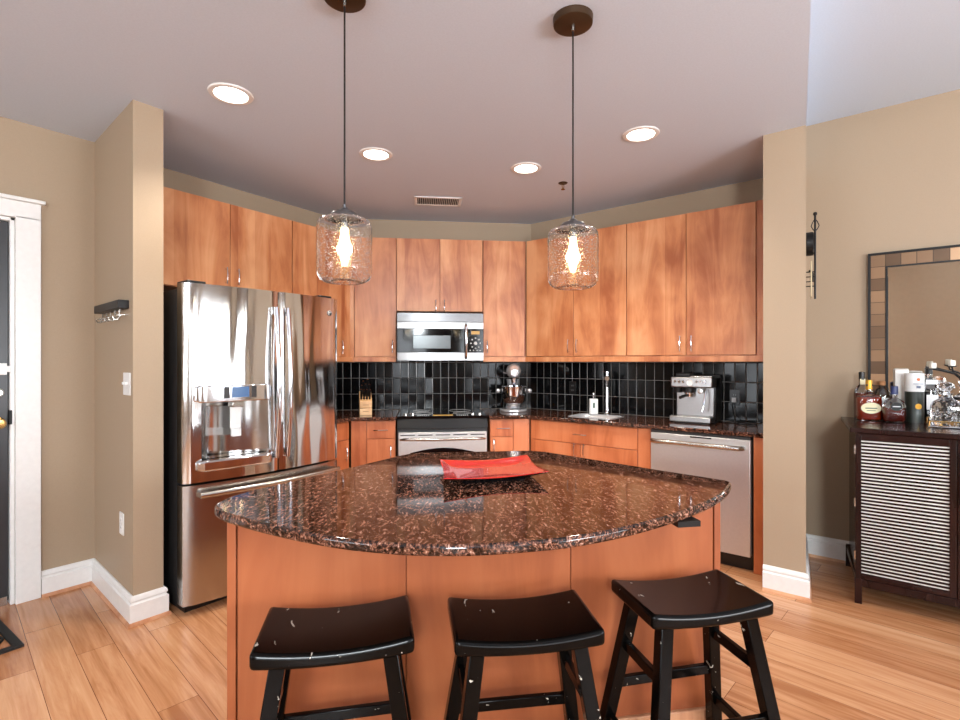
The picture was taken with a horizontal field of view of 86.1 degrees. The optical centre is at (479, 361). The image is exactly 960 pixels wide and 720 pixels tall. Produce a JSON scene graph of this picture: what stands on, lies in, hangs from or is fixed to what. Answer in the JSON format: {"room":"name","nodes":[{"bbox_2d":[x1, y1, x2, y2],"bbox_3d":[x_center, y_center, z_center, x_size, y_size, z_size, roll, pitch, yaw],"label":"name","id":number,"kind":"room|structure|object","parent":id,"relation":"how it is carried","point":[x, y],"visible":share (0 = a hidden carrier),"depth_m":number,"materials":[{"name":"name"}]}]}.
{"room":"kitchen","nodes":[
{"label":"kitchen","id":0,"kind":"room"},
{"bbox_2d":[95,100,162,595],"bbox_3d":[-2.076,0.001,2.986,0.790,2.743,0.144,0,0,39],"label":"wall","id":1,"kind":"structure","parent":0,"point":[129,153],"depth_m":2.77,"materials":[{"name":"beige paint"}]},
{"bbox_2d":[41,558,171,628],"bbox_3d":[-2.120,1.297,2.909,0.879,0.150,0.261,0,0,28],"label":"baseboard","id":2,"kind":"structure","parent":1,"relation":"attached to","point":[132,611],"depth_m":2.91,"materials":[{"name":"white paint"}]},
{"bbox_2d":[94,299,128,322],"bbox_3d":[-2.068,-0.277,2.870,0.500,0.103,0.060,0,0,41],"label":"key rack","id":3,"kind":"object","parent":1,"relation":"attached to","point":[117,305],"visible":1,"depth_m":2.81,"materials":[{"name":"black metal"}]},
{"bbox_2d":[119,511,123,535],"bbox_3d":[-1.957,0.882,2.806,0.072,0.120,0.009,0,0,41],"label":"wall outlet","id":4,"kind":"object","parent":1,"relation":"attached to","point":[121,515],"visible":1,"depth_m":2.80,"materials":[{"name":"white paint"}]},
{"bbox_2d":[122,373,130,395],"bbox_3d":[-1.890,0.117,2.739,0.120,0.120,0.020,0,0,41],"label":"light switch","id":5,"kind":"object","parent":1,"relation":"attached to","point":[126,383],"visible":1,"depth_m":2.73,"materials":[{"name":"white paint"}]},
{"bbox_2d":[0,116,322,570],"bbox_3d":[-3.386,0.001,2.302,0.405,2.743,6.578,0,0,39],"label":"wall","id":6,"kind":"structure","parent":0,"point":[57,169],"depth_m":3.10,"materials":[{"name":"beige paint"}]},
{"bbox_2d":[0,221,11,606],"bbox_3d":[-2.939,0.288,2.564,0.117,2.168,0.900,0,0,39],"label":"door","id":7,"kind":"structure","parent":6,"relation":"in","point":[5,414],"depth_m":2.90,"materials":[{"name":"black paint"}]},
{"bbox_2d":[0,193,45,604],"bbox_3d":[-2.963,0.220,2.576,0.175,2.305,1.192,0,0,39],"label":"trim","id":8,"kind":"structure","parent":6,"relation":"attached to","point":[24,230],"depth_m":2.93,"materials":[{"name":"white paint"}]},
{"bbox_2d":[163,186,291,292],"bbox_3d":[-1.938,-0.803,3.675,0.420,0.630,1.132,0,0,34],"label":"upper cabinet","id":9,"kind":"object","parent":6,"relation":"attached to","point":[210,241],"visible":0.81,"depth_m":3.58,"materials":[{"name":"brown wood"}]},
{"bbox_2d":[292,221,351,361],"bbox_3d":[-1.453,-0.560,4.400,0.420,1.116,0.606,0,0,34],"label":"upper cabinet","id":10,"kind":"object","parent":6,"relation":"attached to","point":[305,279],"visible":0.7,"depth_m":4.21,"materials":[{"name":"brown wood"}]},
{"bbox_2d":[350,285,354,361],"bbox_3d":[-1.147,-0.559,4.588,0.050,1.118,0.030,0,0,-6],"label":"post","id":11,"kind":"object","parent":10,"relation":"attached to","point":[352,287],"visible":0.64,"depth_m":4.57,"materials":[{"name":"brown wood"}]},
{"bbox_2d":[0,0,810,223],"bbox_3d":[-1.245,-1.550,1.447,4.718,0.357,7.910,0,0,39],"label":"ceiling","id":12,"kind":"structure","parent":0,"point":[459,93],"depth_m":2.60,"materials":[{"name":"paint"}]},
{"bbox_2d":[207,82,253,104],"bbox_3d":[-1.274,-1.367,2.629,0.216,0.008,0.216,0,0,39],"label":"recessed light","id":13,"kind":"object","parent":12,"relation":"in","point":[228,93],"visible":1,"depth_m":2.62,"materials":[{"name":"white paint"}]},
{"bbox_2d":[316,0,371,284],"bbox_3d":[-0.502,-0.832,1.905,0.202,1.078,0.202,0,0,39],"label":"pendant light","id":14,"kind":"object","parent":12,"relation":"hanging from","point":[343,237],"visible":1,"depth_m":1.83,"materials":[{"name":"clear glass"}]},
{"bbox_2d":[359,147,391,160],"bbox_3d":[-0.686,-1.367,3.388,0.216,0.008,0.216,0,0,39],"label":"recessed light","id":15,"kind":"object","parent":12,"relation":"in","point":[370,153],"visible":1,"depth_m":3.38,"materials":[{"name":"white paint"}]},
{"bbox_2d":[414,196,461,206],"bbox_3d":[-0.358,-1.367,4.379,0.400,0.008,0.230,0,0,-6],"label":"ceiling vent","id":16,"kind":"object","parent":12,"relation":"in","point":[418,200],"visible":1,"depth_m":4.38,"materials":[{"name":"white metal"}]},
{"bbox_2d":[511,162,540,173],"bbox_3d":[0.325,-1.367,3.632,0.216,0.008,0.216,0,0,39],"label":"recessed light","id":17,"kind":"object","parent":12,"relation":"in","point":[523,167],"visible":1,"depth_m":3.62,"materials":[{"name":"white paint"}]},
{"bbox_2d":[558,181,567,189],"bbox_3d":[0.636,-1.346,3.937,0.072,0.050,0.072,0,0,39],"label":"sprinkler head","id":18,"kind":"object","parent":12,"relation":"attached to","point":[563,183],"visible":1,"depth_m":3.93},
{"bbox_2d":[547,4,598,290],"bbox_3d":[0.371,-0.832,2.049,0.202,1.078,0.202,0,0,39],"label":"pendant light","id":19,"kind":"object","parent":12,"relation":"hanging from","point":[572,246],"visible":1,"depth_m":1.98,"materials":[{"name":"clear glass"}]},
{"bbox_2d":[622,126,659,141],"bbox_3d":[0.968,-1.367,3.091,0.216,0.008,0.216,0,0,39],"label":"recessed light","id":20,"kind":"object","parent":12,"relation":"in","point":[641,133],"visible":1,"depth_m":3.08,"materials":[{"name":"white paint"}]},
{"bbox_2d":[348,219,530,467],"bbox_3d":[-0.464,0.001,5.089,1.938,2.743,0.212,0,0,-7],"label":"wall","id":21,"kind":"structure","parent":0,"point":[396,229],"depth_m":5.02,"materials":[{"name":"beige paint"}]},
{"bbox_2d":[354,237,396,361],"bbox_3d":[-0.953,-0.560,4.745,0.368,1.116,0.370,0,0,-6],"label":"upper cabinet","id":22,"kind":"object","parent":21,"relation":"attached to","point":[375,299],"visible":0.96,"depth_m":4.60,"materials":[{"name":"brown wood"}]},
{"bbox_2d":[337,358,530,409],"bbox_3d":[-0.438,0.207,4.998,1.902,0.500,0.009,0,0,-6],"label":"backsplash","id":23,"kind":"structure","parent":21,"relation":"attached to","point":[398,384],"depth_m":4.99,"materials":[{"name":"black tile"}]},
{"bbox_2d":[397,238,481,313],"bbox_3d":[-0.379,-0.781,4.810,0.780,0.674,0.370,0,0,-6],"label":"upper cabinet","id":24,"kind":"object","parent":21,"relation":"attached to","point":[434,275],"visible":1,"depth_m":4.66,"materials":[{"name":"brown wood"}]},
{"bbox_2d":[397,313,483,360],"bbox_3d":[-0.370,-0.226,4.761,0.772,0.425,0.456,0,0,-6],"label":"microwave","id":25,"kind":"object","parent":24,"relation":"attached to","point":[420,336],"visible":1,"depth_m":4.58,"materials":[{"name":"metal"}]},
{"bbox_2d":[481,240,525,361],"bbox_3d":[0.211,-0.560,4.876,0.400,1.116,0.370,0,0,-6],"label":"upper cabinet","id":26,"kind":"object","parent":21,"relation":"attached to","point":[503,262],"visible":0.88,"depth_m":4.73,"materials":[{"name":"brown wood"}]},
{"bbox_2d":[0,557,959,719],"bbox_3d":[0.429,1.397,0.297,9.300,0.050,8.200,0,0,39],"label":"floor","id":27,"kind":"structure","parent":0,"point":[887,656],"depth_m":2.39,"materials":[{"name":"brown wood"}]},
{"bbox_2d":[0,620,23,654],"bbox_3d":[-2.747,1.366,2.217,0.600,0.012,1.060,0,0,35],"label":"door mat","id":28,"kind":"object","parent":27,"relation":"on","point":[6,633],"visible":1,"depth_m":2.52,"materials":[{"name":"black rubber"}]},
{"bbox_2d":[163,280,339,612],"bbox_3d":[-1.589,0.462,3.381,1.049,1.820,0.985,0,0,39],"label":"refrigerator","id":29,"kind":"object","parent":27,"relation":"on","point":[250,375],"visible":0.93,"depth_m":2.94,"materials":[{"name":"metal"}]},
{"bbox_2d":[249,595,414,719],"bbox_3d":[-0.416,1.065,1.504,0.505,0.615,0.397,0,0,-11],"label":"stool","id":30,"kind":"object","parent":27,"relation":"on","point":[288,639],"visible":1,"depth_m":1.44,"materials":[{"name":"black paint"}]},
{"bbox_2d":[336,422,348,469],"bbox_3d":[-1.429,0.930,4.196,0.594,0.884,0.484,0,0,34],"label":"base cabinet","id":31,"kind":"object","parent":27,"relation":"on","point":[342,458],"visible":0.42,"depth_m":4.19,"materials":[{"name":"brown wood"}]},
{"bbox_2d":[351,419,397,466],"bbox_3d":[-0.919,0.930,4.559,0.363,0.884,0.634,0,0,-6],"label":"base cabinet","id":32,"kind":"object","parent":27,"relation":"on","point":[371,441],"visible":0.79,"depth_m":4.28,"materials":[{"name":"brown wood"}]},
{"bbox_2d":[337,410,399,422],"bbox_3d":[-1.133,0.473,4.458,0.912,0.030,1.217,0,0,39],"label":"countertop","id":33,"kind":"structure","parent":32,"relation":"on","point":[342,415],"depth_m":4.32,"materials":[{"name":"brown stone"}]},
{"bbox_2d":[359,379,371,414],"bbox_3d":[-1.004,0.303,4.505,0.104,0.310,0.184,0,0,-15],"label":"knife block","id":34,"kind":"object","parent":33,"relation":"on","point":[365,398],"visible":1,"depth_m":4.44,"materials":[{"name":"brown wood"}]},
{"bbox_2d":[397,409,487,455],"bbox_3d":[-0.343,0.903,4.602,0.765,0.938,0.757,0,0,-6],"label":"range","id":35,"kind":"object","parent":27,"relation":"on","point":[419,430],"visible":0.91,"depth_m":4.31,"materials":[{"name":"metal"}]},
{"bbox_2d":[397,409,487,418],"bbox_3d":[-0.349,0.466,4.655,0.765,0.023,0.650,0,0,-6],"label":"cooktop","id":36,"kind":"object","parent":35,"relation":"in","point":[403,413],"depth_m":4.44,"materials":[{"name":"black glass"}]},
{"bbox_2d":[227,503,719,719],"bbox_3d":[-0.011,0.930,2.192,1.787,0.884,0.729,0,0,-9],"label":"kitchen island","id":37,"kind":"object","parent":27,"relation":"on","point":[265,571],"visible":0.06,"depth_m":1.82,"materials":[{"name":"brown wood"}]},
{"bbox_2d":[214,451,730,555],"bbox_3d":[0.022,0.473,1.902,1.425,0.030,1.531,0,0,39],"label":"island countertop","id":38,"kind":"structure","parent":37,"relation":"on","point":[403,504],"depth_m":1.62,"materials":[{"name":"brown stone"}]},
{"bbox_2d":[440,455,548,483],"bbox_3d":[0.046,0.436,2.067,0.405,0.044,0.427,0,0,-6],"label":"serving tray","id":39,"kind":"object","parent":38,"relation":"on","point":[517,467],"visible":1,"depth_m":2.08,"materials":[{"name":"red ceramic"}]},
{"bbox_2d":[673,517,700,527],"bbox_3d":[0.614,0.497,1.747,0.075,0.018,0.348,0,0,-9],"label":"bracket","id":40,"kind":"object","parent":38,"relation":"attached to","point":[691,521],"visible":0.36,"depth_m":1.58,"materials":[{"name":"black metal"}]},
{"bbox_2d":[487,419,528,450],"bbox_3d":[0.227,0.930,4.688,0.345,0.884,0.634,0,0,-6],"label":"base cabinet","id":41,"kind":"object","parent":27,"relation":"on","point":[502,434],"visible":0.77,"depth_m":4.41,"materials":[{"name":"brown wood"}]},
{"bbox_2d":[444,590,604,719],"bbox_3d":[0.125,1.065,1.557,0.505,0.615,0.397,0,0,-8],"label":"stool","id":42,"kind":"object","parent":27,"relation":"on","point":[561,623],"visible":1,"depth_m":1.51,"materials":[{"name":"black paint"}]},
{"bbox_2d":[531,419,650,468],"bbox_3d":[1.002,0.930,4.305,1.058,0.884,0.590,0,0,39],"label":"base cabinet","id":43,"kind":"object","parent":27,"relation":"on","point":[631,446],"visible":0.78,"depth_m":4.06,"materials":[{"name":"brown wood"}]},
{"bbox_2d":[480,408,762,437],"bbox_3d":[0.946,0.473,4.206,2.511,0.030,0.840,0,0,39],"label":"countertop","id":44,"kind":"structure","parent":43,"relation":"on","point":[635,421],"depth_m":3.96,"materials":[{"name":"brown stone"}]},
{"bbox_2d":[496,364,531,412],"bbox_3d":[0.311,0.237,4.797,0.319,0.442,0.320,0,0,-43],"label":"stand mixer","id":45,"kind":"object","parent":44,"relation":"on","point":[513,395],"visible":1,"depth_m":4.67,"materials":[{"name":"silver metal"}]},
{"bbox_2d":[496,386,531,405],"bbox_3d":[0.313,0.313,4.768,0.297,0.180,0.284,0,0,39],"label":"bowl","id":46,"kind":"object","parent":45,"relation":"on","point":[511,395],"depth_m":4.66,"materials":[{"name":"silver metal"}]},
{"bbox_2d":[589,392,597,413],"bbox_3d":[0.999,0.363,4.520,0.072,0.190,0.053,0,0,-1],"label":"soap bottle","id":47,"kind":"object","parent":44,"relation":"on","point":[593,403],"visible":1,"depth_m":4.50,"materials":[{"name":"white plastic"}]},
{"bbox_2d":[568,413,623,418],"bbox_3d":[0.975,0.564,4.326,0.413,0.219,0.327,0,0,39],"label":"sink","id":48,"kind":"object","parent":44,"relation":"in","point":[581,415],"visible":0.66,"depth_m":4.45,"materials":[{"name":"silver metal"}]},
{"bbox_2d":[603,371,610,414],"bbox_3d":[1.096,0.268,4.453,0.062,0.381,0.134,0,0,21],"label":"faucet","id":49,"kind":"object","parent":44,"relation":"on","point":[607,378],"visible":0.98,"depth_m":4.47,"materials":[{"name":"silver metal"}]},
{"bbox_2d":[670,372,721,423],"bbox_3d":[1.643,0.271,3.930,0.303,0.375,0.397,0,0,39],"label":"espresso machine","id":50,"kind":"object","parent":44,"relation":"on","point":[698,396],"visible":1,"depth_m":3.88,"materials":[{"name":"silver metal"}]},
{"bbox_2d":[670,415,714,423],"bbox_3d":[1.602,0.430,3.883,0.298,0.044,0.130,0,0,39],"label":"drip tray","id":51,"kind":"object","parent":50,"relation":"on","point":[699,419],"depth_m":3.83,"materials":[{"name":"metal"}]},
{"bbox_2d":[724,397,756,425],"bbox_3d":[1.946,0.364,3.813,0.172,0.184,0.267,0,0,-15],"label":"power cord","id":52,"kind":"object","parent":44,"relation":"on","point":[734,399],"visible":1,"depth_m":3.87,"materials":[{"name":"black plastic"}]},
{"bbox_2d":[600,569,780,719],"bbox_3d":[0.694,1.065,1.710,0.505,0.615,0.397,0,0,-13],"label":"stool","id":53,"kind":"object","parent":27,"relation":"on","point":[708,600],"visible":1,"depth_m":1.67,"materials":[{"name":"black paint"}]},
{"bbox_2d":[650,429,753,570],"bbox_3d":[1.657,0.932,3.736,0.660,0.880,0.653,0,0,39],"label":"dishwasher","id":54,"kind":"object","parent":27,"relation":"on","point":[729,458],"visible":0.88,"depth_m":3.43,"materials":[{"name":"metal"}]},
{"bbox_2d":[754,437,762,574],"bbox_3d":[1.982,0.930,3.546,0.060,0.884,0.585,0,0,39],"label":"end panel","id":55,"kind":"object","parent":27,"relation":"on","point":[758,442],"visible":0.27,"depth_m":3.32,"materials":[{"name":"brown wood"}]},
{"bbox_2d":[841,417,959,607],"bbox_3d":[2.839,0.872,2.770,1.509,1.000,0.688,0,0,39],"label":"sideboard","id":56,"kind":"object","parent":27,"relation":"on","point":[904,478],"visible":1,"depth_m":2.80,"materials":[{"name":"brown wood"}]},
{"bbox_2d":[854,372,865,418],"bbox_3d":[2.506,0.218,3.373,0.080,0.308,0.066,0,0,17],"label":"liquor bottle","id":57,"kind":"object","parent":56,"relation":"on","point":[860,389],"visible":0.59,"depth_m":3.36,"materials":[{"name":"clear glass"}]},
{"bbox_2d":[856,380,881,420],"bbox_3d":[2.487,0.243,3.285,0.132,0.258,0.063,0,0,17],"label":"liquor bottle","id":58,"kind":"object","parent":56,"relation":"on","point":[868,404],"visible":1,"depth_m":3.26,"materials":[{"name":"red glass"}]},
{"bbox_2d":[875,381,889,419],"bbox_3d":[2.609,0.248,3.335,0.076,0.248,0.070,0,0,17],"label":"liquor bottle","id":59,"kind":"object","parent":56,"relation":"on","point":[882,391],"visible":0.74,"depth_m":3.31,"materials":[{"name":"clear glass"}]},
{"bbox_2d":[882,386,905,422],"bbox_3d":[2.572,0.261,3.191,0.112,0.223,0.063,0,0,17],"label":"liquor bottle","id":60,"kind":"object","parent":56,"relation":"on","point":[893,408],"visible":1,"depth_m":3.17,"materials":[{"name":"clear glass"}]},
{"bbox_2d":[893,369,908,402],"bbox_3d":[2.696,0.209,3.292,0.070,0.325,0.060,0,0,29],"label":"gift box","id":61,"kind":"object","parent":56,"relation":"on","point":[898,374],"visible":0.46,"depth_m":3.27,"materials":[{"name":"white cardboard"}]},
{"bbox_2d":[904,373,924,422],"bbox_3d":[2.689,0.221,3.182,0.096,0.303,0.097,0,0,17],"label":"tube","id":62,"kind":"object","parent":56,"relation":"on","point":[914,383],"visible":0.99,"depth_m":3.15,"materials":[{"name":"black metal"}]},
{"bbox_2d":[924,368,938,421],"bbox_3d":[2.789,0.205,3.192,0.076,0.333,0.077,0,0,17],"label":"liquor bottle","id":63,"kind":"object","parent":56,"relation":"on","point":[931,389],"visible":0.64,"depth_m":3.16,"materials":[{"name":"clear glass"}]},
{"bbox_2d":[926,417,959,428],"bbox_3d":[2.790,0.352,2.904,0.400,0.039,0.260,0,0,39],"label":"tray","id":64,"kind":"object","parent":56,"relation":"on","point":[928,422],"visible":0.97,"depth_m":2.90,"materials":[{"name":"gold metal"}]},
{"bbox_2d":[930,382,959,426],"bbox_3d":[2.687,0.239,2.960,0.132,0.250,0.132,0,0,17],"label":"decanter","id":65,"kind":"object","parent":64,"relation":"on","point":[945,408],"visible":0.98,"depth_m":2.93,"materials":[{"name":"clear glass"}]},
{"bbox_2d":[928,360,959,377],"bbox_3d":[2.887,0.181,3.075,0.343,0.382,0.120,0,0,17],"label":"candle holder","id":66,"kind":"object","parent":56,"relation":"on","point":[951,363],"visible":0.95,"depth_m":3.09,"materials":[{"name":"black metal"}]},
{"bbox_2d":[928,363,937,368],"bbox_3d":[2.746,0.025,3.117,0.048,0.040,0.048,0,0,39],"label":"candle","id":67,"kind":"object","parent":66,"relation":"on","point":[931,365],"depth_m":3.11,"materials":[{"name":"white wax"}]},
{"bbox_2d":[947,360,956,366],"bbox_3d":[2.837,0.010,3.090,0.048,0.040,0.048,0,0,39],"label":"candle","id":68,"kind":"object","parent":66,"relation":"on","point":[951,363],"depth_m":3.08,"materials":[{"name":"white wax"}]},
{"bbox_2d":[531,89,959,540],"bbox_3d":[3.497,-0.153,2.820,7.650,3.050,0.150,0,0,39],"label":"wall","id":69,"kind":"structure","parent":0,"point":[886,179],"depth_m":3.51,"materials":[{"name":"beige paint"}]},
{"bbox_2d":[569,381,575,393],"bbox_3d":[0.866,0.242,4.806,0.072,0.120,0.008,0,0,39],"label":"wall outlet","id":70,"kind":"object","parent":69,"relation":"attached to","point":[572,385],"visible":1,"depth_m":4.80,"materials":[{"name":"black plastic"}]},
{"bbox_2d":[525,224,626,361],"bbox_3d":[0.890,-0.560,4.561,0.973,1.116,0.360,0,0,39],"label":"upper cabinet","id":71,"kind":"object","parent":69,"relation":"attached to","point":[587,325],"visible":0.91,"depth_m":4.39,"materials":[{"name":"brown wood"}]},
{"bbox_2d":[531,362,762,422],"bbox_3d":[1.360,0.207,4.423,2.190,0.500,0.009,0,0,39],"label":"backsplash","id":72,"kind":"structure","parent":69,"relation":"attached to","point":[635,388],"depth_m":4.42,"materials":[{"name":"black tile"}]},
{"bbox_2d":[626,200,762,361],"bbox_3d":[1.663,-0.560,3.944,1.000,1.116,0.360,0,0,39],"label":"upper cabinet","id":73,"kind":"object","parent":69,"relation":"attached to","point":[695,279],"visible":0.91,"depth_m":3.80,"materials":[{"name":"brown wood"}]},
{"bbox_2d":[730,390,739,405],"bbox_3d":[1.952,0.272,3.939,0.072,0.120,0.008,0,0,39],"label":"wall outlet","id":74,"kind":"object","parent":69,"relation":"attached to","point":[733,393],"visible":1,"depth_m":3.93,"materials":[{"name":"black plastic"}]},
{"bbox_2d":[762,534,848,602],"bbox_3d":[3.989,1.297,1.794,5.200,0.150,0.840,0,0,39],"label":"baseboard","id":75,"kind":"structure","parent":69,"relation":"attached to","point":[781,581],"depth_m":3.07,"materials":[{"name":"white paint"}]},
{"bbox_2d":[868,244,959,400],"bbox_3d":[2.996,-0.198,3.099,1.050,1.040,0.038,0,0,39],"label":"wall mirror","id":76,"kind":"object","parent":69,"relation":"attached to","point":[914,294],"visible":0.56,"depth_m":3.27,"materials":[{"name":"beige mirror"}]},
{"bbox_2d":[888,261,959,396],"bbox_3d":[2.995,-0.198,3.097,0.844,0.834,0.006,0,2,39],"label":"mirror glass","id":77,"kind":"object","parent":76,"relation":"attached to","point":[924,296],"depth_m":3.24,"materials":[{"name":"beige mirror"}]},
{"bbox_2d":[763,125,805,572],"bbox_3d":[2.052,0.001,3.358,0.220,2.743,0.810,0,0,39],"label":"wall","id":78,"kind":"structure","parent":0,"point":[784,152],"depth_m":3.04,"materials":[{"name":"beige paint"}]},
{"bbox_2d":[806,212,819,298],"bbox_3d":[2.076,-0.664,3.211,0.076,0.542,0.146,0,0,32],"label":"wall sconce","id":79,"kind":"object","parent":78,"relation":"attached to","point":[810,236],"visible":0.81,"depth_m":3.20,"materials":[{"name":"black metal"}]},
{"bbox_2d":[806,0,959,125],"bbox_3d":[1.942,-1.703,-1.031,5.278,0.050,8.010,0,0,39],"label":"ceiling","id":80,"kind":"structure","parent":0,"point":[865,55],"depth_m":2.81,"materials":[{"name":"paint"}]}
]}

